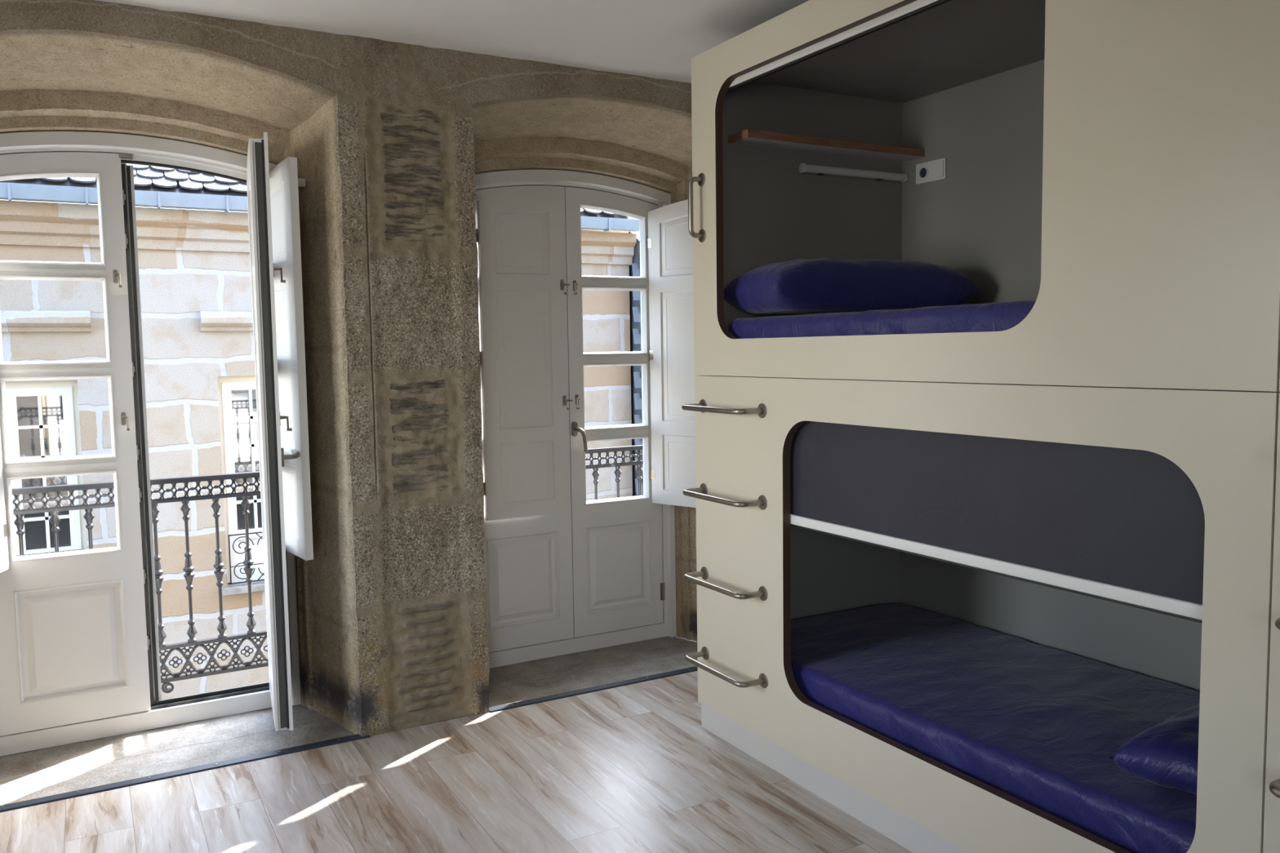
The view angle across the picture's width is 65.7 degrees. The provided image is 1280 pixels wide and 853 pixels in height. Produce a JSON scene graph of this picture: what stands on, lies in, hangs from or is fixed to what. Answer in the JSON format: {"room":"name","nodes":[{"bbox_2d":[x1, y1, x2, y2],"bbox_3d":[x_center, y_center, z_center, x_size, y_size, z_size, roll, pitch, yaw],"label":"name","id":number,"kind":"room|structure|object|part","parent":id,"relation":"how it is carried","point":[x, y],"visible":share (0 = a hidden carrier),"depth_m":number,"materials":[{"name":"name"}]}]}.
{"room":"dormitory","nodes":[
{"label":"dormitory","id":0,"kind":"room"},
{"bbox_2d":[0,0,697,736],"bbox_3d":[0.138,0.616,4.943,11.000,9.000,0.745,-3,5,-29],"label":"wall","id":1,"kind":"structure","parent":0,"point":[389,140],"depth_m":3.89,"materials":[{"name":"stone"}]},
{"bbox_2d":[0,434,8,573],"bbox_3d":[-2.371,-0.206,3.458,0.030,1.520,0.418,-1,4,-7],"label":"shutter","id":2,"kind":"object","parent":1,"relation":"attached to","point":[4,465],"depth_m":3.70,"materials":[{"name":"white wood"}]},
{"bbox_2d":[0,131,313,756],"bbox_3d":[-1.905,0.064,3.705,1.209,2.354,0.594,-3,5,-29],"label":"door","id":3,"kind":"structure","parent":1,"relation":"in","point":[80,659],"depth_m":3.83,"materials":[{"name":"white wood"}]},
{"bbox_3d":[-1.997,-0.011,3.930,0.011,1.826,0.018,-3,5,-29],"label":"strike plate","id":4,"kind":"part","parent":3,"relation":"part of","materials":[{"name":"white wood"}]},
{"bbox_3d":[-1.993,1.134,4.037,1.024,0.026,0.054,-3,5,-29],"label":"threshold rail","id":5,"kind":"part","parent":3,"relation":"part of","materials":[{"name":"black rubber"}]},
{"bbox_3d":[-1.336,0.112,3.778,0.068,0.072,0.124,-3,5,-23],"label":"lever handle","id":6,"kind":"part","parent":3,"relation":"part of","materials":[{"name":"metal"}]},
{"bbox_2d":[0,704,355,805],"bbox_3d":[-1.883,1.292,3.857,1.440,0.121,0.730,-3,5,-29],"label":"threshold","id":7,"kind":"object","parent":1,"relation":"attached to","point":[57,770],"visible":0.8,"depth_m":3.78,"materials":[{"name":"stone"}]},
{"bbox_2d":[269,156,313,560],"bbox_3d":[-1.404,-0.256,3.914,0.030,1.520,0.418,-4,6,-36],"label":"shutter","id":8,"kind":"object","parent":1,"relation":"attached to","point":[283,177],"depth_m":3.80,"materials":[{"name":"white wood"}]},
{"bbox_2d":[297,177,304,187],"bbox_3d":[-1.339,-0.972,3.962,0.088,0.032,0.040,-3,5,-29],"label":"hinge","id":9,"kind":"object","parent":1,"relation":"attached to","point":[300,181],"visible":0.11,"depth_m":3.94,"materials":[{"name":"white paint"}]},
{"bbox_2d":[476,195,568,520],"bbox_3d":[-0.546,-0.329,4.678,0.418,1.520,0.030,-3,5,-29],"label":"shutter","id":10,"kind":"object","parent":1,"relation":"attached to","point":[522,294],"depth_m":4.66,"materials":[{"name":"white wood"}]},
{"bbox_2d":[453,635,697,719],"bbox_3d":[-0.236,1.195,4.779,1.440,0.121,0.730,-3,5,-29],"label":"threshold","id":11,"kind":"object","parent":1,"relation":"attached to","point":[542,677],"visible":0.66,"depth_m":4.68,"materials":[{"name":"stone"}]},
{"bbox_2d":[475,168,696,668],"bbox_3d":[-0.236,-0.040,4.712,1.209,2.354,0.466,-3,5,-29],"label":"door","id":12,"kind":"structure","parent":1,"relation":"in","point":[566,573],"depth_m":4.83,"materials":[{"name":"white wood"}]},
{"bbox_3d":[-0.299,0.050,4.835,0.081,0.145,0.045,2,5,29],"label":"lever handle","id":13,"kind":"part","parent":12,"relation":"part of","materials":[{"name":"metal"}]},
{"bbox_2d":[648,199,696,507],"bbox_3d":[0.223,-0.358,4.910,0.418,1.520,0.030,3,6,39],"label":"shutter","id":14,"kind":"object","parent":1,"relation":"attached to","point":[671,357],"depth_m":4.95,"materials":[{"name":"white wood"}]},
{"bbox_3d":[-2.155,1.421,4.418,1.820,0.145,0.495,-3,5,-29],"label":"balcony slab","id":15,"kind":"object","parent":1,"relation":"attached to","visible":0},
{"bbox_2d":[11,471,268,693],"bbox_3d":[-2.155,0.756,4.343,1.716,1.002,0.473,-3,5,-29],"label":"balcony railing","id":16,"kind":"object","parent":15,"relation":"on","point":[20,522],"visible":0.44,"depth_m":4.61,"materials":[{"name":"metal"}]},
{"bbox_3d":[-0.508,1.324,5.341,1.820,0.145,0.495,-3,5,-29],"label":"balcony slab","id":17,"kind":"object","parent":1,"relation":"attached to","visible":0},
{"bbox_2d":[585,444,643,499],"bbox_3d":[-0.508,0.659,5.265,1.716,1.002,0.473,-3,5,-29],"label":"balcony railing","id":18,"kind":"object","parent":17,"relation":"on","point":[617,465],"visible":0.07,"depth_m":5.68,"materials":[{"name":"metal"}]},
{"bbox_2d":[96,0,808,83],"bbox_3d":[0.144,-1.321,0.731,5.300,0.155,6.490,-3,5,-29],"label":"ceiling","id":19,"kind":"structure","parent":0,"point":[657,39],"depth_m":3.58,"materials":[{"name":"paint"}]},
{"bbox_2d":[0,671,912,852],"bbox_3d":[0.200,1.490,0.926,5.300,0.120,6.433,-3,5,-29],"label":"floor","id":20,"kind":"structure","parent":0,"point":[633,768],"depth_m":3.32,"materials":[{"name":"laminate"}]},
{"bbox_2d":[0,733,369,813],"bbox_3d":[-1.824,1.256,3.477,1.735,0.010,0.046,-3,5,-29],"label":"edging strip","id":21,"kind":"object","parent":20,"relation":"on","point":[40,801],"visible":1,"depth_m":3.55,"materials":[{"name":"metal"}]},
{"bbox_2d":[488,666,697,712],"bbox_3d":[-0.033,1.151,4.479,1.375,0.010,0.046,-3,5,-29],"label":"edging strip","id":22,"kind":"object","parent":20,"relation":"on","point":[566,695],"visible":0.8,"depth_m":4.37,"materials":[{"name":"metal"}]},
{"bbox_2d":[681,0,1279,852],"bbox_3d":[1.152,-0.056,3.135,1.168,2.590,2.142,-3,5,-29],"label":"bunk bed","id":23,"kind":"object","parent":20,"relation":"on","point":[1113,166],"visible":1,"depth_m":2.95,"materials":[{"name":"beige laminate"}]},
{"bbox_3d":[0.207,-0.820,3.706,0.060,0.227,0.019,-3,5,-29],"label":"grab handle","id":24,"kind":"part","parent":23,"relation":"part of","materials":[{"name":"metal"}]},
{"bbox_2d":[728,128,924,161],"bbox_3d":[0.755,-1.110,3.931,0.893,0.029,0.129,-3,5,-29],"label":"wall shelf","id":25,"kind":"object","parent":23,"relation":"attached to","point":[749,137],"visible":1,"depth_m":3.87,"materials":[{"name":"brown wood"}]},
{"bbox_2d":[726,0,951,92],"bbox_3d":[0.684,-0.759,3.053,0.065,1.019,1.592,-3,5,-29],"label":"roller blind","id":26,"kind":"object","parent":23,"relation":"attached to","point":[916,7],"visible":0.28,"depth_m":3.07,"materials":[{"name":"white paint"}]},
{"bbox_2d":[799,163,908,182],"bbox_3d":[0.881,-1.038,4.059,0.549,0.037,0.040,-3,5,-29],"label":"reading lamp","id":27,"kind":"object","parent":23,"relation":"attached to","point":[803,167],"visible":1,"depth_m":4.03,"materials":[{"name":"white plastic"}]},
{"bbox_2d":[727,300,1035,338],"bbox_3d":[1.203,-0.302,3.119,0.949,0.170,1.960,-3,5,-29],"label":"mattress","id":28,"kind":"object","parent":23,"relation":"on","point":[997,316],"visible":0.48,"depth_m":2.97,"materials":[{"name":"blue fabric"}]},
{"bbox_2d":[724,257,981,314],"bbox_3d":[0.798,-0.534,3.766,0.900,0.199,0.420,-3,5,-22],"label":"pillow","id":29,"kind":"object","parent":28,"relation":"on","point":[820,285],"visible":0.83,"depth_m":3.59,"materials":[{"name":"blue fabric"}]},
{"bbox_3d":[1.194,-1.316,3.071,1.028,0.070,2.142,-3,5,-29],"label":"roof panel","id":30,"kind":"part","parent":23,"relation":"part of","materials":[{"name":"grey wood"}]},
{"bbox_2d":[915,158,946,184],"bbox_3d":[1.191,-1.046,4.062,0.012,0.082,0.162,-3,5,-29],"label":"wall socket","id":31,"kind":"object","parent":23,"relation":"attached to","point":[935,170],"visible":1,"depth_m":4.05,"materials":[{"name":"white plastic"}]},
{"bbox_2d":[918,166,928,179],"bbox_3d":[1.170,-1.048,4.093,0.004,0.052,0.052,-3,5,-29],"label":"socket","id":32,"kind":"object","parent":31,"relation":"attached to","point":[922,171],"depth_m":4.09,"materials":[{"name":"plastic"}]},
{"bbox_2d":[930,160,943,178],"bbox_3d":[1.208,-1.043,4.026,0.004,0.064,0.066,-3,5,-29],"label":"switch","id":33,"kind":"object","parent":31,"relation":"attached to","point":[936,166],"depth_m":4.02,"materials":[{"name":"white plastic"}]},
{"bbox_3d":[0.741,-0.729,2.856,0.032,1.192,2.142,-3,5,-29],"label":"panel","id":34,"kind":"part","parent":23,"relation":"part of","materials":[{"name":"beige laminate"}]},
{"bbox_3d":[0.759,0.510,2.953,0.032,1.288,2.142,-3,5,-29],"label":"panel","id":35,"kind":"part","parent":23,"relation":"part of","materials":[{"name":"beige laminate"}]},
{"bbox_2d":[791,603,1199,852],"bbox_3d":[1.218,0.895,3.236,0.951,0.138,2.005,-3,5,-29],"label":"mattress","id":36,"kind":"object","parent":23,"relation":"on","point":[1042,726],"visible":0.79,"depth_m":3.06,"materials":[{"name":"blue leather"}]},
{"bbox_2d":[1109,703,1199,795],"bbox_3d":[1.602,0.803,2.552,0.780,0.144,0.400,-4,6,-37],"label":"pillow","id":37,"kind":"object","parent":36,"relation":"on","point":[1165,754],"visible":0.3,"depth_m":2.43,"materials":[{"name":"blue leather"}]},
{"bbox_2d":[790,421,1204,622],"bbox_3d":[0.897,0.438,2.788,0.055,1.067,1.627,-3,5,-29],"label":"roller blind","id":38,"kind":"object","parent":23,"relation":"attached to","point":[1121,526],"visible":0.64,"depth_m":2.58,"materials":[{"name":"fabric"}]},
{"bbox_3d":[0.881,0.363,2.774,0.018,0.033,1.605,-3,5,-29],"label":"rail","id":39,"kind":"part","parent":38,"relation":"part of","materials":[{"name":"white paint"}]},
{"bbox_3d":[1.642,-0.200,3.401,0.040,2.280,2.082,-3,5,-29],"label":"panel","id":40,"kind":"part","parent":23,"relation":"part of","materials":[{"name":"beige wood"}]},
{"bbox_2d":[1262,374,1279,852],"bbox_3d":[2.205,0.074,1.268,1.168,2.590,2.142,-3,5,-29],"label":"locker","id":41,"kind":"object","parent":20,"relation":"on","point":[1271,840],"visible":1,"depth_m":2.00,"materials":[{"name":"beige laminate"}]},
{"label":"outside","id":42,"kind":"structure","parent":0,"visible":0},
{"bbox_3d":[-1.608,4.898,9.535,18.000,0.200,8.435,-3,5,-29],"label":"pavement","id":43,"kind":"object","parent":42,"visible":0},
{"bbox_2d":[0,163,639,699],"bbox_3d":[-4.901,-0.222,9.725,8.970,10.076,4.257,-3,5,-29],"label":"stone building","id":44,"kind":"structure","parent":43,"relation":"on","point":[195,282],"depth_m":8.17,"materials":[{"name":"stone"}]},
{"bbox_3d":[-5.072,0.577,7.655,0.421,1.730,0.045,-3,5,-29],"label":"sash","id":45,"kind":"part","parent":44,"relation":"part of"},
{"bbox_3d":[-4.720,0.364,7.849,0.309,1.215,0.003,-3,5,-29],"label":"pane","id":46,"kind":"part","parent":44,"relation":"part of","materials":[{"name":"clear glass"}]},
{"bbox_2d":[0,309,91,332],"bbox_3d":[-4.829,-0.802,7.515,1.160,0.175,0.100,-3,5,-29],"label":"hood","id":47,"kind":"object","parent":44,"relation":"attached to","point":[11,320],"depth_m":7.63,"materials":[{"name":"stone"}]},
{"bbox_3d":[-4.698,0.555,7.864,0.421,1.730,0.045,-3,5,-29],"label":"sash","id":48,"kind":"part","parent":44,"relation":"part of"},
{"bbox_2d":[16,549,84,556],"bbox_3d":[-4.808,1.210,7.689,0.890,0.432,0.012,-3,5,-29],"label":"window sill","id":49,"kind":"structure","parent":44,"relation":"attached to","point":[76,549],"depth_m":7.77,"materials":[{"name":"stone"}]},
{"bbox_2d":[199,310,253,331],"bbox_3d":[-3.125,-0.902,8.469,1.160,0.175,0.100,-3,5,-29],"label":"hood","id":50,"kind":"object","parent":44,"relation":"attached to","point":[209,320],"depth_m":8.25,"materials":[{"name":"stone"}]},
{"bbox_3d":[-3.369,0.477,8.609,0.421,1.730,0.045,-3,5,-29],"label":"sash","id":51,"kind":"part","parent":44,"relation":"part of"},
{"bbox_3d":[-3.115,1.370,8.690,1.030,0.050,0.200,-3,5,-29],"label":"window sill","id":52,"kind":"part","parent":44,"relation":"part of","materials":[{"name":"stone"}]},
{"bbox_2d":[227,531,264,584],"bbox_3d":[-3.105,1.110,8.643,0.890,0.432,0.012,-3,5,-29],"label":"grille","id":53,"kind":"object","parent":44,"relation":"attached to","point":[263,583],"depth_m":8.47,"materials":[{"name":"metal"}]},
{"bbox_3d":[-3.362,0.284,8.609,0.309,1.215,0.003,-3,5,-29],"label":"pane","id":54,"kind":"part","parent":44,"relation":"part of","materials":[{"name":"clear glass"}]},
{"bbox_3d":[-3.974,-1.577,7.926,8.970,0.310,0.130,-3,5,-29],"label":"cornice","id":55,"kind":"part","parent":44,"relation":"part of","materials":[{"name":"stone"}]},
{"bbox_2d":[588,229,643,496],"bbox_3d":[1.001,0.215,12.484,4.095,8.600,3.300,-3,5,-29],"label":"building","id":56,"kind":"structure","parent":43,"relation":"on","point":[635,267],"depth_m":10.16,"materials":[{"name":"beige stone"}]}
]}

